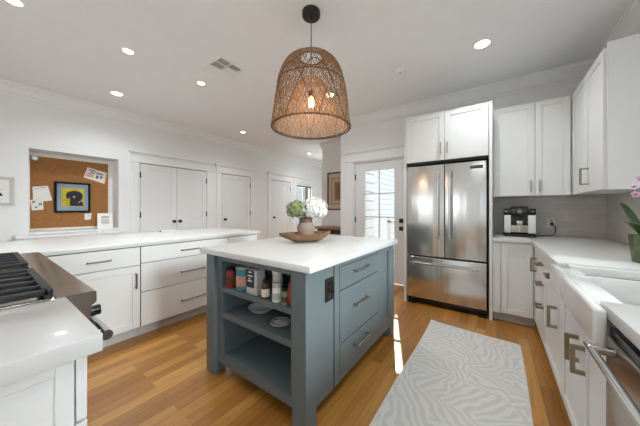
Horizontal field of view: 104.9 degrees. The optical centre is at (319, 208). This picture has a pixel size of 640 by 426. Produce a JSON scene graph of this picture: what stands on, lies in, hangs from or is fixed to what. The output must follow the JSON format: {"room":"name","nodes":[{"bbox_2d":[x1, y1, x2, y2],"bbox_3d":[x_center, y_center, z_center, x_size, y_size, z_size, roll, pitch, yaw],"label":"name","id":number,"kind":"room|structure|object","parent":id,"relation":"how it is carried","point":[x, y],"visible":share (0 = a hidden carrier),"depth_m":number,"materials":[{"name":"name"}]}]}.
{"room":"kitchen","nodes":[
{"label":"kitchen","id":0,"kind":"room"},
{"bbox_2d":[0,94,321,241],"bbox_3d":[-2.961,-0.185,4.885,0.340,2.840,10.300,0,0,36],"label":"wall","id":1,"kind":"structure","parent":0,"point":[27,127],"depth_m":3.90,"materials":[{"name":"paint"}]},
{"bbox_2d":[0,176,13,204],"bbox_3d":[-4.068,-0.226,3.026,0.020,0.365,0.387,0,0,36],"label":"framed print","id":2,"kind":"object","parent":1,"relation":"attached to","point":[6,183],"visible":1,"depth_m":3.13,"materials":[{"name":"paper"}]},
{"bbox_2d":[29,154,109,229],"bbox_3d":[-3.873,-0.237,3.850,0.017,1.085,0.905,0,0,36],"label":"cork board","id":3,"kind":"object","parent":1,"relation":"attached to","point":[44,171],"visible":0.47,"depth_m":3.77,"materials":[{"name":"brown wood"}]},
{"bbox_2d":[30,199,42,209],"bbox_3d":[-4.080,-0.062,3.545,0.009,0.175,0.129,0,0,36],"label":"sheet","id":4,"kind":"object","parent":3,"relation":"attached to","point":[36,204],"visible":1,"depth_m":3.55,"materials":[{"name":"paper"}]},
{"bbox_2d":[32,186,51,200],"bbox_3d":[-4.049,-0.213,3.592,0.009,0.247,0.194,0,0,36],"label":"sheet","id":5,"kind":"object","parent":3,"relation":"attached to","point":[40,192],"visible":1,"depth_m":3.59,"materials":[{"name":"paper"}]},
{"bbox_2d":[54,181,90,212],"bbox_3d":[-3.860,-0.177,3.845,0.022,0.468,0.405,0,0,36],"label":"framed painting","id":6,"kind":"object","parent":3,"relation":"attached to","point":[68,196],"visible":1,"depth_m":3.83,"materials":[{"name":"black paper"}]},
{"bbox_2d":[85,213,91,219],"bbox_3d":[-3.763,0.125,3.992,0.009,0.110,0.085,0,0,36],"label":"card","id":7,"kind":"object","parent":3,"relation":"attached to","point":[88,215],"visible":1,"depth_m":4.00,"materials":[{"name":"paper"}]},
{"bbox_2d":[84,167,106,183],"bbox_3d":[-3.709,-0.547,4.067,0.009,0.255,0.291,0,0,36],"label":"card","id":8,"kind":"object","parent":3,"relation":"attached to","point":[96,175],"visible":1,"depth_m":4.07,"materials":[{"name":"beige paper"}]},
{"bbox_2d":[13,230,125,240],"bbox_3d":[-3.469,0.788,3.481,0.430,0.893,1.075,0,0,36],"label":"ledge","id":9,"kind":"object","parent":1,"relation":"attached to","point":[102,232],"visible":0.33,"depth_m":3.31,"materials":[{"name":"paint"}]},
{"bbox_2d":[97,213,112,228],"bbox_3d":[-3.505,0.196,4.013,0.190,0.248,0.065,0,0,-44],"label":"greeting card","id":10,"kind":"object","parent":9,"relation":"on","point":[104,220],"visible":0.93,"depth_m":4.01,"materials":[{"name":"paper"}]},
{"bbox_2d":[0,79,321,167],"bbox_3d":[-2.776,-1.528,4.752,0.115,0.155,9.900,0,0,36],"label":"trim","id":11,"kind":"structure","parent":1,"relation":"attached to","point":[9,88],"depth_m":4.08,"materials":[{"name":"paint"}]},
{"bbox_2d":[128,149,214,232],"bbox_3d":[-2.781,0.116,4.790,0.102,2.239,1.545,0,0,36],"label":"door","id":12,"kind":"structure","parent":1,"relation":"in","point":[168,192],"depth_m":4.71,"materials":[{"name":"paint"}]},
{"bbox_2d":[215,163,255,230],"bbox_3d":[-1.986,0.116,5.902,0.102,2.239,1.120,0,0,36],"label":"door","id":13,"kind":"structure","parent":1,"relation":"in","point":[235,186],"depth_m":5.88,"materials":[{"name":"paint"}]},
{"bbox_2d":[267,172,294,238],"bbox_3d":[-1.107,0.116,7.130,0.102,2.239,1.080,0,0,36],"label":"door","id":14,"kind":"structure","parent":1,"relation":"in","point":[280,186],"depth_m":7.07,"materials":[{"name":"paint"}]},
{"bbox_2d":[297,185,309,200],"bbox_3d":[-0.560,-0.055,8.042,0.050,1.380,0.730,0,0,36],"label":"window","id":15,"kind":"structure","parent":1,"relation":"in","point":[297,185],"depth_m":8.11,"materials":[{"name":"white wood"}]},
{"bbox_2d":[293,177,314,231],"bbox_3d":[-0.503,0.119,7.989,0.045,2.232,1.070,0,0,36],"label":"trim","id":16,"kind":"structure","parent":1,"relation":"attached to","point":[296,180],"depth_m":7.67,"materials":[{"name":"paint"}]},
{"bbox_2d":[0,0,631,162],"bbox_3d":[-0.484,-1.665,3.113,6.750,0.120,10.300,0,0,36],"label":"ceiling","id":17,"kind":"structure","parent":0,"point":[71,48],"depth_m":2.46,"materials":[{"name":"paint"}]},
{"bbox_2d":[4,0,26,7],"bbox_3d":[-2.365,-1.602,1.901,0.125,0.006,0.125,0,0,36],"label":"recessed light","id":18,"kind":"object","parent":17,"relation":"in","point":[18,3],"visible":1,"depth_m":1.92,"materials":[{"name":"white plastic"}]},
{"bbox_2d":[108,90,124,96],"bbox_3d":[-2.826,-1.602,3.423,0.184,0.006,0.184,0,0,36],"label":"recessed light","id":19,"kind":"object","parent":17,"relation":"in","point":[116,93],"visible":1,"depth_m":3.42,"materials":[{"name":"beige"}]},
{"bbox_2d":[120,47,135,54],"bbox_3d":[-1.952,-1.602,2.503,0.125,0.006,0.125,0,0,36],"label":"recessed light","id":20,"kind":"object","parent":17,"relation":"in","point":[126,50],"visible":1,"depth_m":2.50,"materials":[{"name":"beige"}]},
{"bbox_2d":[196,80,205,85],"bbox_3d":[-1.517,-1.602,3.139,0.125,0.006,0.125,0,0,36],"label":"recessed light","id":21,"kind":"object","parent":17,"relation":"in","point":[202,83],"visible":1,"depth_m":3.14,"materials":[{"name":"beige"}]},
{"bbox_2d":[203,55,245,78],"bbox_3d":[-1.087,-1.599,2.807,0.342,0.011,0.342,0,0,36],"label":"ceiling vent","id":22,"kind":"object","parent":17,"relation":"in","point":[220,65],"visible":1,"depth_m":2.78,"materials":[{"name":"white plastic"}]},
{"bbox_2d":[271,5,350,139],"bbox_3d":[-0.072,-1.126,2.006,0.654,0.958,0.654,0,0,-6],"label":"pendant light","id":23,"kind":"object","parent":17,"relation":"hanging from","point":[310,13],"visible":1,"depth_m":1.91,"materials":[{"name":"brown wicker"}]},
{"bbox_2d":[395,68,404,73],"bbox_3d":[0.925,-1.588,2.845,0.100,0.034,0.100,0,0,36],"label":"smoke detector","id":24,"kind":"object","parent":17,"relation":"attached to","point":[398,70],"visible":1,"depth_m":2.82,"materials":[{"name":"white plastic"}]},
{"bbox_2d":[471,37,493,49],"bbox_3d":[1.579,-1.602,2.396,0.184,0.006,0.184,0,0,36],"label":"recessed light","id":25,"kind":"object","parent":17,"relation":"in","point":[483,43],"visible":1,"depth_m":2.38,"materials":[{"name":"beige"}]},
{"bbox_2d":[86,285,571,425],"bbox_3d":[-0.484,1.285,3.113,6.750,0.100,10.300,0,0,36],"label":"floor","id":26,"kind":"structure","parent":0,"point":[160,376],"depth_m":1.76,"materials":[{"name":"brown wood"}]},
{"bbox_2d":[0,356,86,425],"bbox_3d":[-0.944,0.800,0.501,0.418,0.869,0.616,0,0,36],"label":"base cabinet","id":27,"kind":"object","parent":26,"relation":"on","point":[57,396],"visible":0.6,"depth_m":0.58,"materials":[{"name":"paint"}]},
{"bbox_2d":[0,297,102,386],"bbox_3d":[-0.941,0.343,0.483,0.449,0.045,0.690,0,0,36],"label":"countertop","id":28,"kind":"structure","parent":27,"relation":"on","point":[36,338],"depth_m":0.61,"materials":[{"name":"white stone"}]},
{"bbox_2d":[0,252,112,339],"bbox_3d":[-1.665,0.761,1.136,1.481,0.948,0.750,0,0,36],"label":"range","id":29,"kind":"object","parent":26,"relation":"on","point":[25,278],"visible":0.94,"depth_m":1.01,"materials":[{"name":"silver metal"}]},
{"bbox_2d":[0,268,54,309],"bbox_3d":[-1.713,0.333,1.069,1.481,0.024,0.585,0,0,36],"label":"cooktop","id":30,"kind":"object","parent":29,"relation":"in","point":[34,300],"depth_m":0.87,"materials":[{"name":"black metal"}]},
{"bbox_2d":[46,246,139,347],"bbox_3d":[-2.141,0.798,2.279,0.666,0.874,0.615,0,0,36],"label":"base cabinet","id":31,"kind":"object","parent":26,"relation":"on","point":[114,274],"visible":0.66,"depth_m":2.20,"materials":[{"name":"paint"}]},
{"bbox_2d":[138,237,227,334],"bbox_3d":[-1.684,0.798,2.918,0.665,0.874,0.949,0,0,36],"label":"base cabinet","id":32,"kind":"object","parent":26,"relation":"on","point":[173,276],"visible":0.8,"depth_m":2.59,"materials":[{"name":"paint"}]},
{"bbox_2d":[0,228,259,255],"bbox_3d":[-2.154,0.340,2.700,1.115,0.040,2.885,0,0,36],"label":"countertop","id":33,"kind":"structure","parent":32,"relation":"on","point":[56,246],"depth_m":2.48,"materials":[{"name":"white stone"}]},
{"bbox_2d":[227,234,256,243],"bbox_3d":[-1.287,0.798,3.503,0.630,0.874,0.459,0,0,36],"label":"base cabinet","id":34,"kind":"object","parent":26,"relation":"on","point":[244,238],"visible":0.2,"depth_m":3.31,"materials":[{"name":"paint"}]},
{"bbox_2d":[207,245,393,425],"bbox_3d":[-0.051,0.790,2.164,1.018,0.890,1.400,0,0,36],"label":"kitchen island","id":35,"kind":"object","parent":26,"relation":"on","point":[299,363],"visible":0.81,"depth_m":1.71,"materials":[{"name":"grey"}]},
{"bbox_2d":[226,267,235,287],"bbox_3d":[-0.661,0.507,1.826,0.068,0.145,0.068,0,0,36],"label":"spice jar","id":36,"kind":"object","parent":35,"relation":"on","point":[230,273],"visible":0.99,"depth_m":1.80,"materials":[{"name":"red plastic"}]},
{"bbox_2d":[235,265,250,290],"bbox_3d":[-0.557,0.499,1.786,0.107,0.162,0.107,0,0,36],"label":"canister","id":37,"kind":"object","parent":35,"relation":"on","point":[241,269],"visible":0.75,"depth_m":1.74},
{"bbox_2d":[246,267,264,295],"bbox_3d":[-0.445,0.497,1.698,0.110,0.165,0.077,0,0,36],"label":"carton","id":38,"kind":"object","parent":35,"relation":"on","point":[254,276],"visible":0.94,"depth_m":1.66,"materials":[{"name":"white cardboard"}]},
{"bbox_2d":[222,301,290,347],"bbox_3d":[-0.300,0.789,1.803,0.722,0.040,0.455,0,0,36],"label":"shelf","id":39,"kind":"object","parent":35,"relation":"attached to","point":[239,313],"depth_m":1.71,"materials":[{"name":"wood"}]},
{"bbox_2d":[222,274,290,314],"bbox_3d":[-0.300,0.599,1.803,0.722,0.035,0.455,0,0,36],"label":"shelf","id":40,"kind":"object","parent":35,"relation":"attached to","point":[258,299],"depth_m":1.66,"materials":[{"name":"wood"}]},
{"bbox_2d":[226,335,290,391],"bbox_3d":[-0.294,1.102,1.812,0.722,0.026,0.433,0,0,36],"label":"shelf","id":41,"kind":"object","parent":35,"relation":"attached to","point":[266,358],"depth_m":1.79,"materials":[{"name":"wood"}]},
{"bbox_2d":[248,303,272,313],"bbox_3d":[-0.440,0.747,1.834,0.188,0.040,0.188,0,0,36],"label":"dish","id":42,"kind":"object","parent":35,"relation":"on","point":[256,308],"visible":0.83,"depth_m":1.85,"materials":[{"name":"white ceramic"}]},
{"bbox_2d":[261,279,269,298],"bbox_3d":[-0.353,0.519,1.597,0.054,0.122,0.054,0,0,36],"label":"syrup bottle","id":43,"kind":"object","parent":35,"relation":"on","point":[265,290],"visible":1,"depth_m":1.58,"materials":[{"name":"brown glass"}]},
{"bbox_2d":[272,282,281,302],"bbox_3d":[-0.269,0.522,1.545,0.064,0.115,0.064,0,0,36],"label":"salt shaker","id":44,"kind":"object","parent":35,"relation":"on","point":[276,290],"visible":0.88,"depth_m":1.52,"materials":[{"name":"white plastic"}]},
{"bbox_2d":[272,271,282,287],"bbox_3d":[-0.282,0.487,1.634,0.071,0.185,0.071,0,0,36],"label":"shaker bottle","id":45,"kind":"object","parent":35,"relation":"on","point":[277,277],"visible":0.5,"depth_m":1.61,"materials":[{"name":"white plastic"}]},
{"bbox_2d":[270,317,289,326],"bbox_3d":[-0.266,0.761,1.647,0.134,0.013,0.134,0,0,36],"label":"plate","id":46,"kind":"object","parent":35,"relation":"on","point":[280,321],"visible":1,"depth_m":1.65,"materials":[{"name":"white ceramic"}]},
{"bbox_2d":[281,286,287,304],"bbox_3d":[-0.214,0.530,1.506,0.050,0.100,0.050,0,0,36],"label":"spice jar","id":47,"kind":"object","parent":35,"relation":"on","point":[284,294],"visible":0.76,"depth_m":1.49,"materials":[{"name":"green glass"}]},
{"bbox_2d":[288,282,290,305],"bbox_3d":[-0.167,0.512,1.485,0.056,0.135,0.056,0,0,36],"label":"spice jar","id":48,"kind":"object","parent":35,"relation":"on","point":[289,283],"visible":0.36,"depth_m":1.46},
{"bbox_2d":[199,234,397,273],"bbox_3d":[-0.088,0.325,2.195,1.103,0.040,1.423,0,0,36],"label":"island countertop","id":49,"kind":"structure","parent":35,"relation":"on","point":[310,257],"depth_m":1.80,"materials":[{"name":"white stone"}]},
{"bbox_2d":[279,231,329,241],"bbox_3d":[-0.130,0.259,2.296,0.328,0.090,0.481,0,0,36],"label":"dough bowl","id":50,"kind":"object","parent":49,"relation":"on","point":[318,235],"visible":0.94,"depth_m":2.17,"materials":[{"name":"brown wood"}]},
{"bbox_2d":[297,217,314,233],"bbox_3d":[-0.138,0.182,2.385,0.170,0.198,0.170,0,0,36],"label":"vase","id":51,"kind":"object","parent":50,"relation":"in","point":[305,225],"visible":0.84,"depth_m":2.32,"materials":[{"name":"ceramic"}]},
{"bbox_2d":[286,200,309,219],"bbox_3d":[-0.217,0.087,2.389,0.228,0.351,0.216,0,0,-24],"label":"hydrangea","id":52,"kind":"object","parent":51,"relation":"in","point":[295,209],"visible":0.87,"depth_m":2.32,"materials":[{"name":"green plant"}]},
{"bbox_2d":[301,196,327,218],"bbox_3d":[-0.062,0.071,2.391,0.282,0.382,0.279,0,0,36],"label":"hydrangea","id":53,"kind":"object","parent":51,"relation":"in","point":[314,206],"visible":0.91,"depth_m":2.30,"materials":[{"name":"white plant"}]},
{"bbox_2d":[325,276,333,302],"bbox_3d":[0.060,0.493,1.510,0.008,0.140,0.094,0,0,36],"label":"outlet","id":54,"kind":"object","parent":35,"relation":"attached to","point":[329,282],"visible":1,"depth_m":1.50,"materials":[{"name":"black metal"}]},
{"bbox_2d":[329,281,331,296],"bbox_3d":[0.062,0.493,1.508,0.002,0.096,0.034,0,0,36],"label":"socket","id":55,"kind":"object","parent":54,"relation":"attached to","point":[330,282],"depth_m":1.51,"materials":[{"name":"black plastic"}]},
{"bbox_2d":[315,225,340,233],"bbox_3d":[0.340,0.825,5.751,0.900,0.820,0.350,0,0,36],"label":"console table","id":56,"kind":"object","parent":26,"relation":"on","point":[333,229],"visible":0.32,"depth_m":5.67,"materials":[{"name":"brown wood"}]},
{"bbox_2d":[407,160,488,318],"bbox_3d":[1.676,0.335,3.229,0.892,1.800,0.678,0,0,36],"label":"refrigerator","id":57,"kind":"object","parent":26,"relation":"on","point":[448,204],"visible":0.99,"depth_m":2.98,"materials":[{"name":"silver metal"}]},
{"bbox_2d":[404,101,492,320],"bbox_3d":[1.682,0.022,3.237,0.966,2.425,0.694,0,0,36],"label":"tall cabinet","id":58,"kind":"object","parent":26,"relation":"on","point":[464,134],"visible":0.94,"depth_m":2.95,"materials":[{"name":"paint"}]},
{"bbox_2d":[369,319,533,425],"bbox_3d":[0.779,1.222,1.435,0.769,0.026,2.565,0,0,36],"label":"runner rug","id":59,"kind":"object","parent":26,"relation":"on","point":[454,376],"visible":1,"depth_m":1.71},
{"bbox_2d":[493,242,534,326],"bbox_3d":[2.243,0.798,2.873,0.365,0.874,0.633,0,0,36],"label":"base cabinet","id":60,"kind":"object","parent":26,"relation":"on","point":[513,280],"visible":0.93,"depth_m":2.62,"materials":[{"name":"paint"}]},
{"bbox_2d":[530,248,536,324],"bbox_3d":[2.389,0.798,2.274,0.696,0.874,0.199,0,0,36],"label":"base cabinet","id":61,"kind":"object","parent":26,"relation":"on","point":[531,258],"visible":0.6,"depth_m":2.40,"materials":[{"name":"paint"}]},
{"bbox_2d":[534,250,543,344],"bbox_3d":[2.208,0.798,2.022,0.696,0.874,0.417,0,0,36],"label":"base cabinet","id":62,"kind":"object","parent":26,"relation":"on","point":[539,304],"visible":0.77,"depth_m":2.13,"materials":[{"name":"paint"}]},
{"bbox_2d":[543,257,561,395],"bbox_3d":[1.891,0.798,1.578,0.696,0.874,0.667,0,0,36],"label":"base cabinet","id":63,"kind":"object","parent":26,"relation":"on","point":[552,301],"visible":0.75,"depth_m":1.70,"materials":[{"name":"paint"}]},
{"bbox_2d":[493,233,639,349],"bbox_3d":[1.656,0.340,1.518,0.987,0.040,3.497,0,0,36],"label":"countertop","id":64,"kind":"structure","parent":63,"relation":"on","point":[603,257],"depth_m":1.55,"materials":[{"name":"white stone"}]},
{"bbox_2d":[503,206,555,237],"bbox_3d":[2.452,0.146,2.876,0.498,0.347,0.352,0,0,36],"label":"coffee machine","id":65,"kind":"object","parent":64,"relation":"on","point":[519,221],"visible":1,"depth_m":2.81,"materials":[{"name":"white plastic"}]},
{"bbox_2d":[511,225,527,232],"bbox_3d":[2.285,0.230,2.821,0.150,0.080,0.031,0,0,36],"label":"drip tray","id":66,"kind":"object","parent":65,"relation":"on","point":[514,228],"depth_m":2.81,"materials":[{"name":"silver metal"}]},
{"bbox_2d":[550,264,639,345],"bbox_3d":[1.359,0.451,0.996,0.528,0.244,0.822,0,0,36],"label":"sink","id":67,"kind":"object","parent":64,"relation":"in","point":[582,294],"visible":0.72,"depth_m":1.06,"materials":[{"name":"ceramic"}]},
{"bbox_2d":[586,275,639,334],"bbox_3d":[1.393,0.468,0.974,0.448,0.210,0.725,0,0,36],"label":"basin","id":68,"kind":"object","parent":67,"relation":"in","point":[627,291],"depth_m":1.26,"materials":[{"name":"white ceramic"}]},
{"bbox_2d":[620,175,639,262],"bbox_3d":[1.921,0.054,1.444,0.302,0.532,0.156,0,0,-11],"label":"orchid","id":69,"kind":"object","parent":64,"relation":"on","point":[634,239],"visible":1,"depth_m":1.45,"materials":[{"name":"green plant"}]},
{"bbox_2d":[562,301,605,425],"bbox_3d":[1.446,0.858,0.955,0.696,0.755,0.859,0,0,36],"label":"base cabinet","id":70,"kind":"object","parent":26,"relation":"on","point":[583,381],"visible":0.52,"depth_m":1.12,"materials":[{"name":"paint"}]},
{"bbox_2d":[583,327,639,425],"bbox_3d":[0.978,0.801,0.381,0.692,0.868,0.608,0,0,36],"label":"dishwasher","id":71,"kind":"object","parent":26,"relation":"on","point":[621,368],"visible":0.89,"depth_m":0.68,"materials":[{"name":"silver metal"}]},
{"bbox_2d":[322,148,340,234],"bbox_3d":[1.167,-0.185,6.709,1.190,2.840,2.130,0,0,36],"label":"wall","id":72,"kind":"structure","parent":0,"point":[331,159],"depth_m":6.05,"materials":[{"name":"paint"}]},
{"bbox_2d":[320,125,340,150],"bbox_3d":[0.224,-1.528,5.391,1.190,0.155,1.110,0,0,36],"label":"trim","id":73,"kind":"structure","parent":72,"relation":"attached to","point":[335,144],"depth_m":5.96,"materials":[{"name":"paint"}]},
{"bbox_2d":[327,172,340,209],"bbox_3d":[0.486,-0.427,5.870,0.740,0.915,0.025,0,0,36],"label":"framed art","id":74,"kind":"object","parent":72,"relation":"attached to","point":[334,178],"visible":0.46,"depth_m":5.97,"materials":[{"name":"brown wood"}]},
{"bbox_2d":[341,80,581,235],"bbox_3d":[1.851,-0.185,3.643,3.490,2.840,0.160,0,0,36],"label":"wall","id":75,"kind":"structure","parent":0,"point":[387,133],"depth_m":4.05,"materials":[{"name":"paint"}]},
{"bbox_2d":[344,143,403,284],"bbox_3d":[1.006,0.104,4.208,1.250,2.262,0.205,0,0,36],"label":"door","id":76,"kind":"structure","parent":75,"relation":"in","point":[392,156],"depth_m":4.19,"materials":[{"name":"paint"}]},
{"bbox_2d":[338,59,594,130],"bbox_3d":[1.706,-1.528,3.578,3.330,0.155,0.115,0,0,36],"label":"trim","id":77,"kind":"structure","parent":75,"relation":"attached to","point":[576,71],"depth_m":3.25,"materials":[{"name":"paint"}]},
{"bbox_2d":[493,95,572,197],"bbox_3d":[2.448,-0.667,2.880,0.690,1.045,0.384,0,0,36],"label":"upper cabinet","id":78,"kind":"object","parent":75,"relation":"attached to","point":[532,142],"visible":1,"depth_m":2.74,"materials":[{"name":"paint"}]},
{"bbox_2d":[493,194,604,237],"bbox_3d":[2.683,0.085,2.942,1.000,0.500,0.012,0,0,36],"label":"wall tile","id":79,"kind":"structure","parent":75,"relation":"attached to","point":[575,215],"depth_m":2.84,"materials":[{"name":"grey tile"}]},
{"bbox_2d":[547,218,555,227],"bbox_3d":[2.726,0.165,2.899,0.076,0.116,0.007,0,0,36],"label":"outlet","id":80,"kind":"object","parent":79,"relation":"attached to","point":[549,220],"visible":1,"depth_m":2.90,"materials":[{"name":"white plastic"}]},
{"bbox_3d":[1.162,-0.185,-0.180,0.160,2.840,6.860,0,0,36],"label":"wall","id":81,"kind":"structure","parent":0,"visible":0},
{"bbox_2d":[572,33,639,194],"bbox_3d":[2.451,-0.670,2.089,0.380,1.063,0.962,0,0,36],"label":"upper cabinet","id":82,"kind":"object","parent":81,"relation":"attached to","point":[606,103],"visible":1,"depth_m":1.77,"materials":[{"name":"paint"}]},
{"bbox_2d":[594,0,639,59],"bbox_3d":[1.109,-1.528,-0.019,0.115,0.155,6.660,0,0,36],"label":"trim","id":83,"kind":"structure","parent":81,"relation":"attached to","point":[629,23],"depth_m":2.05,"materials":[{"name":"paint"}]},
{"bbox_2d":[605,191,639,244],"bbox_3d":[2.078,0.085,1.248,0.012,0.500,3.448,0,0,36],"label":"wall tile","id":84,"kind":"structure","parent":81,"relation":"attached to","point":[616,230],"depth_m":2.35,"materials":[{"name":"grey tile"}]},
{"label":"outside","id":85,"kind":"structure","parent":0,"visible":0},
{"bbox_2d":[297,187,307,224],"bbox_3d":[-0.529,-0.565,11.445,0.220,3.600,5.000,0,0,36],"label":"wall","id":86,"kind":"structure","parent":85,"point":[299,189],"depth_m":10.88,"materials":[{"name":"white paint"}]},
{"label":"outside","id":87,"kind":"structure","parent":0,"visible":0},
{"bbox_3d":[3.200,1.325,4.301,4.600,0.100,2.480,0,0,36],"label":"terrace","id":88,"kind":"object","parent":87,"visible":0},
{"bbox_2d":[386,218,393,238],"bbox_3d":[3.359,0.745,4.833,4.200,1.060,0.090,0,0,36],"label":"deck railing","id":89,"kind":"object","parent":88,"relation":"on","point":[389,221],"visible":0.07,"depth_m":5.99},
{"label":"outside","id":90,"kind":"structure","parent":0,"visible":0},
{"bbox_2d":[366,169,393,238],"bbox_3d":[1.694,-0.555,8.038,1.239,4.180,7.106,0,0,24],"label":"wall","id":91,"kind":"structure","parent":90,"point":[386,176],"depth_m":8.85,"materials":[{"name":"white"}]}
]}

